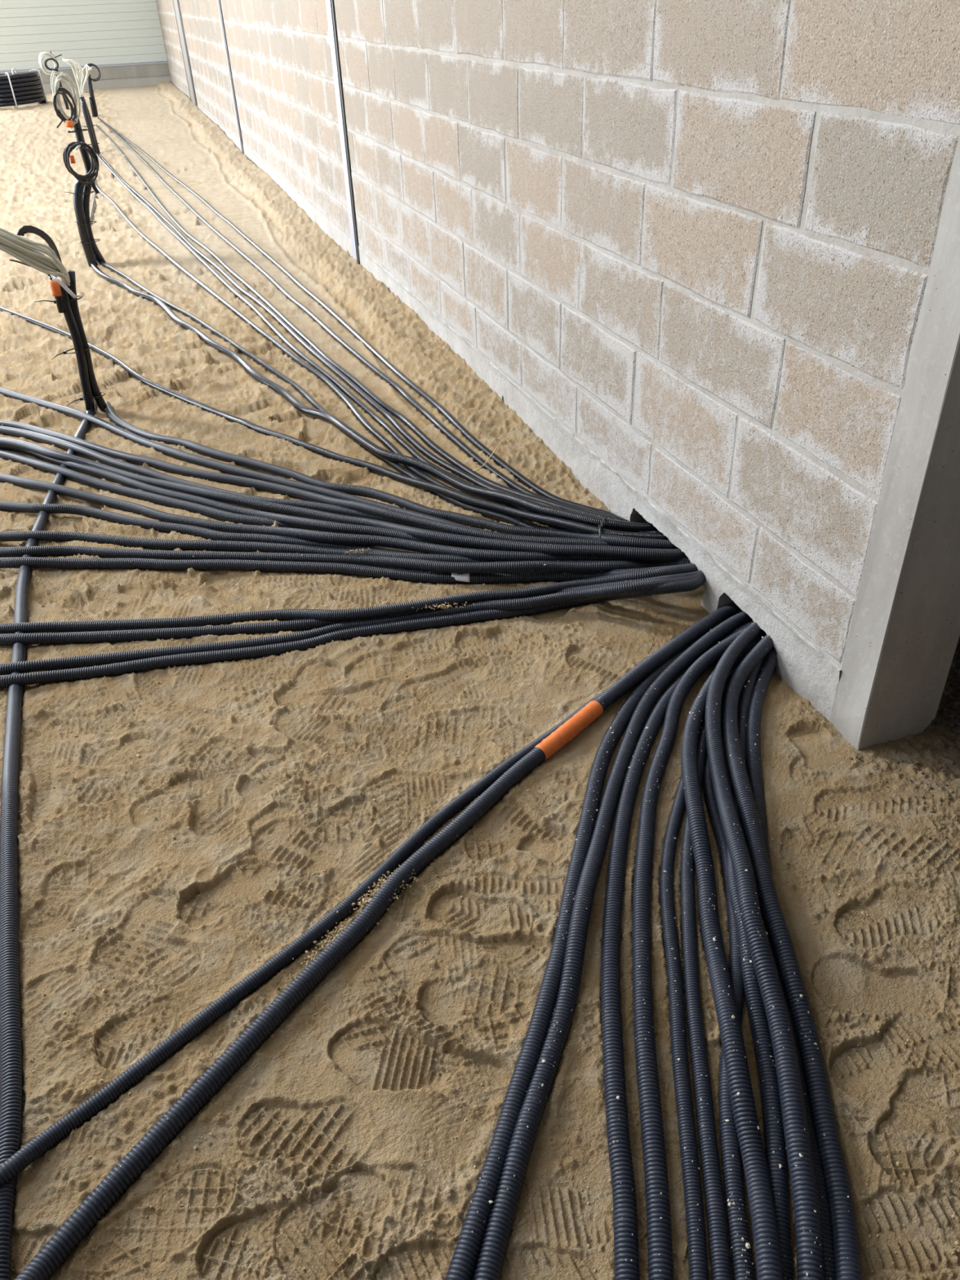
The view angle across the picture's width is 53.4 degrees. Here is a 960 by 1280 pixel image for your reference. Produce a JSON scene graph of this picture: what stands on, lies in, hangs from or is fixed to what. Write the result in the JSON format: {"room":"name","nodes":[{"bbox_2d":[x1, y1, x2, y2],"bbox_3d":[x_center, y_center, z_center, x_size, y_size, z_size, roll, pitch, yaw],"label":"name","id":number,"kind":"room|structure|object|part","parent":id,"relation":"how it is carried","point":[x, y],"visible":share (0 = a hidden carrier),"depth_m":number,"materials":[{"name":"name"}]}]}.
{"room":"construction site","nodes":[
{"label":"construction site","id":0,"kind":"room"},
{"bbox_2d":[0,0,170,92],"bbox_3d":[-7.755,-10.951,13.661,11.400,6.300,0.345,-13,36,-15],"label":"wall","id":1,"kind":"structure","parent":0,"point":[123,38],"depth_m":15.09,"materials":[{"name":"grey"}]},
{"bbox_3d":[-6.704,-9.858,14.752,3.264,0.114,0.118,-13,36,-15],"label":"cladding panel","id":2,"kind":"part","parent":1,"relation":"part of","materials":[{"name":"grey"}]},
{"bbox_3d":[-6.700,-9.763,14.817,3.264,0.114,0.118,-13,36,-15],"label":"cladding panel","id":3,"kind":"part","parent":1,"relation":"part of","materials":[{"name":"grey"}]},
{"bbox_3d":[-6.696,-9.669,14.882,3.264,0.114,0.118,-13,36,-15],"label":"cladding panel","id":4,"kind":"part","parent":1,"relation":"part of","materials":[{"name":"grey"}]},
{"bbox_3d":[-6.692,-9.574,14.947,3.264,0.114,0.118,-13,36,-15],"label":"cladding panel","id":5,"kind":"part","parent":1,"relation":"part of","materials":[{"name":"grey"}]},
{"bbox_3d":[-6.688,-9.479,15.013,3.264,0.114,0.118,-13,36,-15],"label":"cladding panel","id":6,"kind":"part","parent":1,"relation":"part of","materials":[{"name":"grey"}]},
{"bbox_3d":[-6.684,-9.385,15.078,3.264,0.114,0.118,-13,36,-15],"label":"cladding panel","id":7,"kind":"part","parent":1,"relation":"part of","materials":[{"name":"grey"}]},
{"bbox_3d":[-6.679,-9.290,15.143,3.264,0.114,0.118,-13,36,-15],"label":"cladding panel","id":8,"kind":"part","parent":1,"relation":"part of","materials":[{"name":"grey"}]},
{"bbox_3d":[-6.675,-9.195,15.208,3.264,0.114,0.118,-13,36,-15],"label":"cladding panel","id":9,"kind":"part","parent":1,"relation":"part of","materials":[{"name":"grey"}]},
{"bbox_3d":[-6.667,-9.127,15.234,3.264,0.024,0.175,-13,36,-15],"label":"drip trim","id":10,"kind":"part","parent":1,"relation":"part of","materials":[{"name":"silver metal"}]},
{"bbox_2d":[0,80,959,1279],"bbox_3d":[-4.143,-3.065,6.907,11.200,0.223,21.212,-13,36,-15],"label":"ground","id":11,"kind":"structure","parent":0,"point":[373,1083],"depth_m":1.75,"materials":[{"name":"beige sand"}]},
{"bbox_2d":[0,68,48,108],"bbox_3d":[-6.734,-7.796,13.493,1.065,0.442,1.053,-13,36,-15],"label":"coil","id":12,"kind":"object","parent":11,"relation":"on","point":[16,89],"visible":1,"depth_m":13.22,"materials":[{"name":"black plastic"}]},
{"bbox_2d":[0,400,96,1279],"bbox_3d":[-1.007,0.114,2.184,0.182,0.031,3.840,-12,36,-13],"label":"conduit","id":13,"kind":"object","parent":11,"relation":"on","point":[11,1036],"visible":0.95,"depth_m":1.60,"materials":[{"name":"plastic"}]},
{"bbox_2d":[0,225,106,415],"bbox_3d":[-1.523,-1.075,3.327,0.180,0.863,0.440,4,35,10],"label":"cable riser","id":14,"kind":"object","parent":11,"relation":"on","point":[27,251],"visible":0.97,"depth_m":3.37,"materials":[{"name":"black plastic"}]},
{"bbox_2d":[38,51,69,109],"bbox_3d":[-5.635,-7.371,12.715,0.292,0.821,0.130,-27,42,-31],"label":"cable riser","id":15,"kind":"object","parent":11,"relation":"on","point":[42,54],"visible":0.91,"depth_m":12.54,"materials":[{"name":"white plastic"}]},
{"bbox_2d":[50,70,106,266],"bbox_3d":[-2.260,-2.621,5.383,0.222,1.019,0.184,-22,39,-25],"label":"cable riser","id":16,"kind":"object","parent":11,"relation":"on","point":[83,184],"visible":0.99,"depth_m":5.34,"materials":[{"name":"black plastic"}]},
{"bbox_2d":[62,58,100,153],"bbox_3d":[-3.814,-5.153,9.286,0.249,0.887,0.200,-13,36,-15],"label":"cable riser","id":17,"kind":"object","parent":11,"relation":"on","point":[81,77],"visible":0.92,"depth_m":9.18,"materials":[{"name":"black plastic"}]},
{"bbox_2d":[84,63,100,117],"bbox_3d":[-4.821,-6.830,11.977,0.229,0.700,0.169,-13,36,-15],"label":"cable riser","id":18,"kind":"object","parent":11,"relation":"on","point":[91,99],"visible":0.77,"depth_m":11.94,"materials":[{"name":"black plastic"}]},
{"bbox_2d":[89,192,97,225],"bbox_3d":[-2.848,-3.142,7.008,0.020,0.033,1.620,-11,35,-12],"label":"conduit","id":19,"kind":"object","parent":11,"relation":"on","point":[95,194],"visible":0.48,"depth_m":7.11,"materials":[{"name":"white plastic"}]},
{"bbox_2d":[0,500,426,554],"bbox_3d":[-1.120,-0.346,2.856,3.666,0.056,0.188,4,35,10],"label":"conduit","id":20,"kind":"object","parent":11,"relation":"on","point":[86,511],"visible":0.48,"depth_m":2.82,"materials":[{"name":"plastic"}]},
{"bbox_2d":[0,426,435,531],"bbox_3d":[-1.236,-0.608,3.241,4.180,0.050,0.202,12,37,21],"label":"conduit","id":21,"kind":"object","parent":11,"relation":"on","point":[42,437],"visible":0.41,"depth_m":3.14,"materials":[{"name":"plastic"}]},
{"bbox_2d":[0,386,490,531],"bbox_3d":[-1.361,-0.791,3.499,4.578,0.054,0.318,17,39,26],"label":"conduit","id":22,"kind":"object","parent":11,"relation":"on","point":[188,457],"visible":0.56,"depth_m":3.21,"materials":[{"name":"plastic"}]},
{"bbox_2d":[0,530,497,562],"bbox_3d":[-1.065,-0.273,2.732,3.547,0.062,0.158,2,35,7],"label":"conduit","id":23,"kind":"object","parent":11,"relation":"on","point":[22,535],"visible":0.56,"depth_m":2.72,"materials":[{"name":"plastic"}]},
{"bbox_2d":[0,449,617,561],"bbox_3d":[-1.206,-0.523,3.089,4.005,0.067,0.230,10,36,17],"label":"conduit","id":24,"kind":"object","parent":11,"relation":"on","point":[154,498],"visible":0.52,"depth_m":2.99,"materials":[{"name":"plastic"}]},
{"bbox_2d":[96,260,548,528],"bbox_3d":[-1.117,-1.367,4.349,0.449,0.041,5.345,-25,40,-29],"label":"conduit","id":25,"kind":"object","parent":11,"relation":"on","point":[512,520],"visible":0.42,"depth_m":3.73,"materials":[{"name":"black plastic"}]},
{"bbox_2d":[97,153,559,508],"bbox_3d":[-1.735,-2.470,5.947,0.450,0.066,9.211,-19,38,-22],"label":"conduit","id":26,"kind":"object","parent":11,"relation":"on","point":[390,418],"visible":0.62,"depth_m":3.83,"materials":[{"name":"black plastic"}]},
{"bbox_2d":[94,180,572,530],"bbox_3d":[-1.547,-2.058,5.350,0.509,0.051,7.811,-20,38,-24],"label":"conduit","id":27,"kind":"object","parent":11,"relation":"on","point":[359,416],"visible":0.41,"depth_m":4.02,"materials":[{"name":"black plastic"}]},
{"bbox_2d":[0,306,668,540],"bbox_3d":[-1.604,-1.240,4.141,5.870,0.080,0.262,25,43,34],"label":"conduit","id":28,"kind":"object","parent":11,"relation":"on","point":[545,519],"visible":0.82,"depth_m":3.10,"materials":[{"name":"black plastic"}]},
{"bbox_2d":[0,445,671,562],"bbox_3d":[-1.198,-0.544,3.108,4.068,0.079,0.258,11,37,19],"label":"conduit","id":29,"kind":"object","parent":11,"relation":"on","point":[293,521],"visible":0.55,"depth_m":2.87,"materials":[{"name":"plastic"}]},
{"bbox_2d":[288,908,388,976],"bbox_3d":[-0.236,0.496,1.584,0.197,0.016,0.071,-29,42,-33],"label":"drift","id":30,"kind":"object","parent":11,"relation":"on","point":[316,953],"visible":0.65,"depth_m":1.58,"materials":[{"name":"beige"}]},
{"bbox_2d":[0,419,679,549],"bbox_3d":[-1.243,-0.640,3.254,4.248,0.075,0.218,13,38,22],"label":"conduit","id":31,"kind":"object","parent":11,"relation":"on","point":[424,522],"visible":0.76,"depth_m":2.96,"materials":[{"name":"plastic"}]},
{"bbox_2d":[0,436,686,560],"bbox_3d":[-1.183,-0.604,3.178,4.095,0.098,0.281,13,38,22],"label":"conduit","id":32,"kind":"object","parent":11,"relation":"on","point":[660,554],"visible":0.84,"depth_m":2.76,"materials":[{"name":"plastic"}]},
{"bbox_2d":[0,472,690,561],"bbox_3d":[-1.139,-0.440,2.953,3.924,0.080,0.195,9,36,16],"label":"conduit","id":33,"kind":"object","parent":11,"relation":"on","point":[309,535],"visible":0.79,"depth_m":2.72,"materials":[{"name":"plastic"}]},
{"bbox_2d":[0,545,691,573],"bbox_3d":[-1.015,-0.241,2.660,3.549,0.076,0.116,2,35,7],"label":"conduit","id":34,"kind":"object","parent":11,"relation":"on","point":[68,550],"visible":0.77,"depth_m":2.61,"materials":[{"name":"plastic"}]},
{"bbox_2d":[344,547,370,554],"bbox_3d":[-0.334,-0.244,2.611,0.072,0.016,0.015,-7,35,-7],"label":"drift","id":35,"kind":"object","parent":34,"relation":"on","point":[367,548],"visible":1,"depth_m":2.61,"materials":[{"name":"beige"}]},
{"bbox_2d":[0,556,693,583],"bbox_3d":[-1.002,-0.231,2.633,3.515,0.091,0.140,2,35,7],"label":"conduit","id":36,"kind":"object","parent":11,"relation":"on","point":[5,562],"visible":0.83,"depth_m":2.59,"materials":[{"name":"plastic"}]},
{"bbox_2d":[0,563,697,634],"bbox_3d":[-0.923,-0.110,2.442,3.333,0.101,0.238,-1,35,2],"label":"conduit","id":37,"kind":"object","parent":11,"relation":"on","point":[342,615],"visible":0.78,"depth_m":2.38,"materials":[{"name":"plastic"}]},
{"bbox_2d":[0,572,701,675],"bbox_3d":[-0.875,-0.029,2.312,3.274,0.110,0.240,-4,35,-2],"label":"conduit","id":38,"kind":"object","parent":11,"relation":"on","point":[644,586],"visible":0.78,"depth_m":2.31,"materials":[{"name":"plastic"}]},
{"bbox_2d":[412,601,474,609],"bbox_3d":[-0.092,-0.085,2.364,0.156,0.015,0.022,-3,35,-1],"label":"drift","id":39,"kind":"object","parent":38,"relation":"on","point":[444,605],"visible":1,"depth_m":2.36,"materials":[{"name":"beige"}]},
{"bbox_2d":[0,570,702,645],"bbox_3d":[-0.908,-0.092,2.412,3.313,0.103,0.266,-1,35,2],"label":"conduit","id":40,"kind":"object","parent":11,"relation":"on","point":[6,639],"visible":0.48,"depth_m":2.35,"materials":[{"name":"plastic"}]},
{"bbox_2d":[0,572,705,688],"bbox_3d":[-0.861,-0.006,2.288,3.255,0.100,0.266,-4,35,-2],"label":"conduit","id":41,"kind":"object","parent":11,"relation":"on","point":[111,669],"visible":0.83,"depth_m":2.28,"materials":[{"name":"plastic"}]},
{"bbox_2d":[102,120,617,515],"bbox_3d":[-2.166,-3.328,7.194,0.328,0.103,12.170,-17,37,-20],"label":"conduit","id":42,"kind":"object","parent":11,"relation":"on","point":[522,479],"visible":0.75,"depth_m":3.83,"materials":[{"name":"black plastic"}]},
{"bbox_2d":[97,117,623,518],"bbox_3d":[-2.216,-3.360,7.239,0.376,0.100,12.319,-17,37,-20],"label":"conduit","id":43,"kind":"object","parent":11,"relation":"on","point":[424,411],"visible":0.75,"depth_m":3.92,"materials":[{"name":"black plastic"}]},
{"bbox_2d":[95,124,635,522],"bbox_3d":[-2.143,-3.146,6.929,0.454,0.093,11.549,-17,37,-21],"label":"conduit","id":44,"kind":"object","parent":11,"relation":"on","point":[400,416],"visible":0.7,"depth_m":3.69,"materials":[{"name":"black plastic"}]},
{"bbox_2d":[472,444,498,471],"bbox_3d":[0.034,-0.595,3.116,0.053,0.036,0.206,16,39,25],"label":"straw","id":45,"kind":"object","parent":44,"relation":"on","point":[498,444],"visible":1,"depth_m":3.07,"materials":[{"name":"beige"}]},
{"bbox_2d":[0,615,733,1188],"bbox_3d":[-0.455,0.571,1.483,3.365,0.056,0.170,-28,42,-32],"label":"conduit","id":46,"kind":"object","parent":11,"relation":"on","point":[45,1140],"visible":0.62,"depth_m":1.50,"materials":[{"name":"plastic"}]},
{"bbox_2d":[90,262,657,532],"bbox_3d":[-1.106,-1.369,4.296,0.446,0.084,5.235,-25,40,-29],"label":"conduit","id":47,"kind":"object","parent":11,"relation":"on","point":[526,504],"visible":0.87,"depth_m":3.12,"materials":[{"name":"black plastic"}]},
{"bbox_2d":[597,516,606,537],"bbox_3d":[0.330,-0.299,2.604,0.016,0.046,0.124,6,35,12],"label":"cable tie","id":48,"kind":"object","parent":47,"relation":"attached to","point":[600,527],"visible":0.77,"depth_m":2.58,"materials":[{"name":"black plastic"}]},
{"bbox_2d":[14,602,742,1279],"bbox_3d":[-0.224,0.652,1.328,0.386,0.061,3.304,18,39,26],"label":"conduit","id":49,"kind":"object","parent":11,"relation":"on","point":[57,1249],"visible":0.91,"depth_m":1.51,"materials":[{"name":"plastic"}]},
{"bbox_2d":[95,151,662,533],"bbox_3d":[-1.800,-2.519,6.020,0.485,0.068,9.475,-19,38,-22],"label":"conduit","id":50,"kind":"object","parent":11,"relation":"on","point":[402,442],"visible":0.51,"depth_m":4.05,"materials":[{"name":"black plastic"}]},
{"bbox_2d":[335,859,425,924],"bbox_3d":[-0.169,0.436,1.657,0.196,0.017,0.071,-26,41,-30],"label":"drift","id":51,"kind":"object","parent":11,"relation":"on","point":[378,886],"visible":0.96,"depth_m":1.66,"materials":[{"name":"beige"}]},
{"bbox_2d":[104,401,679,549],"bbox_3d":[-0.419,-0.548,3.054,2.543,0.091,0.206,18,39,27],"label":"conduit","id":52,"kind":"object","parent":11,"relation":"on","point":[614,540],"visible":0.76,"depth_m":2.91,"materials":[{"name":"plastic"}]},
{"bbox_2d":[4,350,959,1272],"bbox_3d":[-0.807,0.029,2.291,2.621,0.079,3.599,-13,36,-15],"label":"crumbs","id":53,"kind":"object","parent":11,"relation":"on","point":[179,1205],"visible":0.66,"depth_m":1.62,"materials":[{"name":"beige"}]},
{"bbox_2d":[444,630,733,1279],"bbox_3d":[0.051,0.686,1.295,0.310,0.046,3.017,13,37,21],"label":"conduit","id":54,"kind":"object","parent":11,"relation":"on","point":[465,1256],"visible":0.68,"depth_m":1.43,"materials":[{"name":"plastic"}]},
{"bbox_2d":[473,611,752,1279],"bbox_3d":[0.118,0.686,1.264,0.306,0.053,2.990,11,37,19],"label":"conduit","id":55,"kind":"object","parent":11,"relation":"on","point":[497,1234],"visible":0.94,"depth_m":1.47,"materials":[{"name":"plastic"}]},
{"bbox_2d":[600,620,753,1279],"bbox_3d":[0.271,0.709,1.237,0.374,0.043,2.880,7,36,13],"label":"conduit","id":56,"kind":"object","parent":11,"relation":"on","point":[626,1260],"visible":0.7,"depth_m":1.43,"materials":[{"name":"plastic"}]},
{"bbox_2d":[659,720,708,1279],"bbox_3d":[0.326,0.718,1.234,0.286,0.039,2.868,7,36,13],"label":"conduit","id":57,"kind":"object","parent":11,"relation":"on","point":[694,1206],"visible":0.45,"depth_m":1.38,"materials":[{"name":"plastic"}]},
{"bbox_2d":[631,626,746,1279],"bbox_3d":[0.290,0.709,1.220,0.344,0.053,2.853,7,36,14],"label":"conduit","id":58,"kind":"object","parent":11,"relation":"on","point":[660,1250],"visible":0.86,"depth_m":1.45,"materials":[{"name":"plastic"}]},
{"bbox_2d":[680,665,737,1279],"bbox_3d":[0.355,0.728,1.210,0.283,0.046,2.818,6,36,13],"label":"conduit","id":59,"kind":"object","parent":11,"relation":"on","point":[721,1265],"visible":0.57,"depth_m":1.37,"materials":[{"name":"plastic"}]},
{"bbox_2d":[702,702,755,1279],"bbox_3d":[0.379,0.741,1.198,0.277,0.037,2.785,6,35,12],"label":"conduit","id":60,"kind":"object","parent":11,"relation":"on","point":[743,1264],"visible":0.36,"depth_m":1.29,"materials":[{"name":"plastic"}]},
{"bbox_2d":[680,631,785,1279],"bbox_3d":[0.351,0.716,1.201,0.312,0.059,2.820,6,36,12],"label":"conduit","id":61,"kind":"object","parent":11,"relation":"on","point":[766,1241],"visible":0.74,"depth_m":1.39,"materials":[{"name":"plastic"}]},
{"bbox_2d":[726,656,794,1279],"bbox_3d":[0.382,0.723,1.190,0.212,0.054,2.789,7,36,14],"label":"conduit","id":62,"kind":"object","parent":11,"relation":"on","point":[775,1140],"visible":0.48,"depth_m":1.36,"materials":[{"name":"plastic"}]},
{"bbox_2d":[704,622,826,1279],"bbox_3d":[0.356,0.698,1.202,0.261,0.087,2.824,7,36,13],"label":"conduit","id":63,"kind":"object","parent":11,"relation":"on","point":[810,1250],"visible":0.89,"depth_m":1.42,"materials":[{"name":"plastic"}]},
{"bbox_2d":[746,647,835,1279],"bbox_3d":[0.432,0.724,1.190,0.210,0.051,2.722,6,35,12],"label":"conduit","id":64,"kind":"object","parent":11,"relation":"on","point":[754,772],"visible":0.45,"depth_m":1.75,"materials":[{"name":"plastic"}]},
{"bbox_2d":[721,635,862,1279],"bbox_3d":[0.368,0.714,1.187,0.248,0.077,2.769,7,36,14],"label":"conduit","id":65,"kind":"object","parent":11,"relation":"on","point":[847,1257],"visible":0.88,"depth_m":1.43,"materials":[{"name":"plastic"}]},
{"bbox_2d":[935,644,959,739],"bbox_3d":[1.472,-0.380,2.807,1.731,0.065,1.970,-13,36,-15],"label":"rubble","id":66,"kind":"object","parent":11,"relation":"on","point":[957,702],"visible":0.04,"depth_m":2.06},
{"bbox_2d":[155,0,959,721],"bbox_3d":[-2.215,-6.829,7.330,0.156,6.300,17.665,-13,36,-15],"label":"wall","id":67,"kind":"structure","parent":0,"point":[690,245],"depth_m":2.24,"materials":[{"name":"concrete"}]},
{"bbox_2d":[172,0,197,106],"bbox_3d":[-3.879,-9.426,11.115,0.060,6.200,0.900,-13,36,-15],"label":"steel post","id":68,"kind":"object","parent":67,"relation":"attached to","point":[175,2],"visible":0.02,"depth_m":12.28,"materials":[{"name":"white metal"}]},
{"bbox_2d":[217,0,244,154],"bbox_3d":[-2.318,-6.942,7.411,0.060,6.200,0.130,-13,36,-15],"label":"steel post","id":69,"kind":"object","parent":67,"relation":"attached to","point":[218,1],"visible":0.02,"depth_m":8.64,"materials":[{"name":"grey"}]},
{"bbox_2d":[325,0,359,264],"bbox_3d":[-0.770,-4.479,3.739,0.060,6.200,0.140,-13,36,-15],"label":"steel post","id":70,"kind":"object","parent":67,"relation":"attached to","point":[330,4],"visible":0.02,"depth_m":4.95,"materials":[{"name":"grey"}]},
{"bbox_2d":[829,134,959,750],"bbox_3d":[0.730,-2.248,0.320,0.186,6.100,0.095,-13,36,-15],"label":"concrete column","id":71,"kind":"structure","parent":0,"point":[904,633],"depth_m":1.71,"materials":[{"name":"grey concrete"}]}
]}

